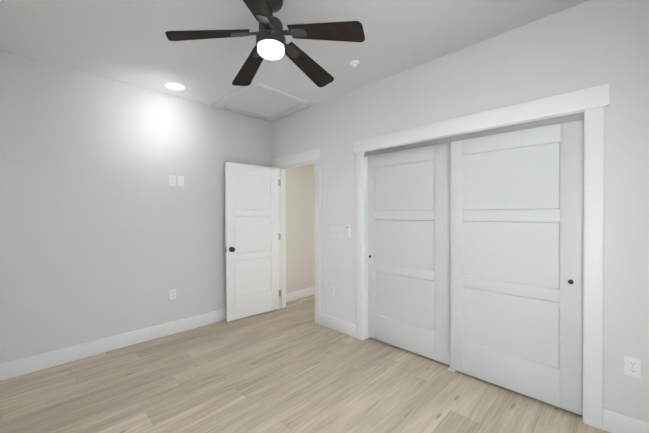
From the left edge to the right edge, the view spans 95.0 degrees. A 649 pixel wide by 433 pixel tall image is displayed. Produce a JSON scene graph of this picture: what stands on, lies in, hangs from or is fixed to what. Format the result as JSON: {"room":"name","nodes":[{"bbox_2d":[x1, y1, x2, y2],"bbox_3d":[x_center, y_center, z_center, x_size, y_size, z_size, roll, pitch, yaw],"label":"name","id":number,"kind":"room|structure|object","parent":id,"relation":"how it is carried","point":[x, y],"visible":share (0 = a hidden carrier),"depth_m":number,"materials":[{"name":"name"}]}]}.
{"room":"empty bedroom","nodes":[
{"label":"empty bedroom","id":0,"kind":"room"},
{"bbox_2d":[0,50,314,362],"bbox_3d":[-1.265,-0.029,3.936,0.150,2.700,4.770,0,1,45],"label":"wall","id":1,"kind":"structure","parent":0,"point":[106,230],"depth_m":2.96,"materials":[{"name":"paint"}]},
{"bbox_2d":[0,309,225,380],"bbox_3d":[-1.776,1.260,3.312,0.014,0.138,2.900,0,1,45],"label":"baseboard","id":2,"kind":"structure","parent":1,"relation":"attached to","point":[22,366],"depth_m":2.90,"materials":[{"name":"white paint"}]},
{"bbox_2d":[168,175,174,185],"bbox_3d":[-1.723,-0.405,3.361,0.007,0.116,0.072,0,1,45],"label":"outlet","id":3,"kind":"object","parent":1,"relation":"attached to","point":[171,179],"visible":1,"depth_m":3.36,"materials":[{"name":"white plastic"}]},
{"bbox_2d":[169,289,175,299],"bbox_3d":[-1.719,0.883,3.372,0.007,0.116,0.072,0,1,45],"label":"outlet","id":4,"kind":"object","parent":1,"relation":"attached to","point":[172,294],"visible":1,"depth_m":3.37,"materials":[{"name":"white plastic"}]},
{"bbox_2d":[177,176,183,185],"bbox_3d":[-1.657,-0.407,3.428,0.006,0.116,0.072,0,1,45],"label":"light switch","id":5,"kind":"object","parent":1,"relation":"attached to","point":[180,180],"visible":1,"depth_m":3.42,"materials":[{"name":"white plastic"}]},
{"bbox_2d":[286,286,314,301],"bbox_3d":[-0.153,1.239,4.989,0.014,0.138,1.492,0,1,45],"label":"baseboard","id":6,"kind":"structure","parent":1,"relation":"attached to","point":[299,294],"depth_m":4.75,"materials":[{"name":"white paint"}]},
{"bbox_2d":[0,0,589,120],"bbox_3d":[0.139,-1.401,2.525,4.420,0.060,4.770,0,1,45],"label":"ceiling","id":7,"kind":"structure","parent":0,"point":[127,41],"depth_m":2.27,"materials":[{"name":"paint"}]},
{"bbox_2d":[164,82,184,89],"bbox_3d":[-1.571,-1.367,3.127,0.200,0.006,0.200,0,1,45],"label":"recessed light","id":8,"kind":"object","parent":7,"relation":"in","point":[173,85],"visible":1,"depth_m":3.12,"materials":[{"name":"white paint"}]},
{"bbox_2d":[212,81,313,120],"bbox_3d":[-0.759,-1.369,3.643,0.930,0.018,0.852,0,1,45],"label":"attic hatch","id":9,"kind":"object","parent":7,"relation":"in","point":[258,100],"depth_m":3.59,"materials":[{"name":"paint"}]},
{"bbox_2d":[165,0,364,86],"bbox_3d":[-0.327,-1.187,1.891,1.141,0.353,1.129,0,1,45],"label":"ceiling fan","id":10,"kind":"object","parent":7,"relation":"hanging from","point":[271,44],"visible":1,"depth_m":1.79,"materials":[{"name":"black wood"}]},
{"bbox_2d":[350,60,358,67],"bbox_3d":[0.269,-1.355,2.655,0.084,0.036,0.084,0,1,45],"label":"sprinkler","id":11,"kind":"object","parent":7,"relation":"attached to","point":[354,63],"visible":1,"depth_m":2.64,"materials":[{"name":"white plastic"}]},
{"bbox_2d":[0,295,609,432],"bbox_3d":[0.149,1.359,2.550,4.420,0.060,4.770,0,1,45],"label":"floor","id":12,"kind":"structure","parent":0,"point":[292,367],"depth_m":2.27,"materials":[{"name":"brown wood"}]},
{"bbox_2d":[272,0,648,421],"bbox_3d":[0.687,-0.027,2.978,4.270,2.700,0.120,0,1,45],"label":"wall","id":13,"kind":"structure","parent":0,"point":[589,44],"depth_m":2.02,"materials":[{"name":"paint"}]},
{"bbox_2d":[225,162,278,321],"bbox_3d":[-0.949,0.312,3.957,0.167,1.980,0.772,0,1,45],"label":"room door","id":14,"kind":"structure","parent":13,"relation":"in","point":[251,241],"depth_m":3.91,"materials":[{"name":"white paint"}]},
{"bbox_2d":[271,149,321,324],"bbox_3d":[-0.348,0.247,4.003,1.003,2.140,0.164,0,1,45],"label":"door frame","id":15,"kind":"structure","parent":13,"relation":"attached to","point":[282,164],"depth_m":3.92,"materials":[{"name":"white paint"}]},
{"bbox_2d":[329,286,333,296],"bbox_3d":[0.083,0.878,3.500,0.072,0.116,0.007,0,1,45],"label":"outlet","id":16,"kind":"object","parent":13,"relation":"attached to","point":[331,290],"visible":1,"depth_m":3.50,"materials":[{"name":"white plastic"}]},
{"bbox_2d":[331,227,341,236],"bbox_3d":[0.131,0.181,3.434,0.165,0.116,0.020,0,1,45],"label":"light switch","id":17,"kind":"object","parent":13,"relation":"attached to","point":[336,231],"visible":1,"depth_m":3.43,"materials":[{"name":"white plastic"}]},
{"bbox_2d":[320,313,355,337],"bbox_3d":[0.149,1.252,3.434,0.559,0.138,0.014,0,1,45],"label":"baseboard","id":18,"kind":"structure","parent":13,"relation":"attached to","point":[344,327],"depth_m":3.41,"materials":[{"name":"white paint"}]},
{"bbox_2d":[346,224,350,237],"bbox_3d":[0.259,0.162,3.306,0.062,0.145,0.022,0,1,45],"label":"switch","id":19,"kind":"object","parent":13,"relation":"attached to","point":[348,234],"visible":1,"depth_m":3.29,"materials":[{"name":"white plastic"}]},
{"bbox_2d":[368,142,450,364],"bbox_3d":[0.814,0.318,2.886,0.957,1.969,0.052,0,1,45],"label":"closet door","id":20,"kind":"structure","parent":13,"relation":"in","point":[409,249],"depth_m":2.86,"materials":[{"name":"paint"}]},
{"bbox_2d":[353,83,609,429],"bbox_3d":[1.076,0.255,2.577,2.006,2.140,0.146,0,1,45],"label":"trim","id":21,"kind":"structure","parent":13,"relation":"attached to","point":[587,105],"depth_m":1.95,"materials":[{"name":"white paint"}]},
{"bbox_2d":[451,119,583,415],"bbox_3d":[1.390,0.322,2.251,0.859,1.969,0.052,0,1,45],"label":"closet door","id":22,"kind":"structure","parent":13,"relation":"in","point":[517,208],"depth_m":2.19,"materials":[{"name":"paint"}]},
{"bbox_2d":[603,407,648,432],"bbox_3d":[1.906,1.262,1.690,0.476,0.138,0.014,0,1,45],"label":"baseboard","id":23,"kind":"structure","parent":13,"relation":"attached to","point":[615,422],"depth_m":1.79,"materials":[{"name":"white paint"}]},
{"bbox_2d":[624,355,641,378],"bbox_3d":[1.829,0.893,1.766,0.072,0.116,0.007,0,1,45],"label":"outlet","id":24,"kind":"object","parent":13,"relation":"attached to","point":[632,366],"visible":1,"depth_m":1.76,"materials":[{"name":"white plastic"}]}
]}

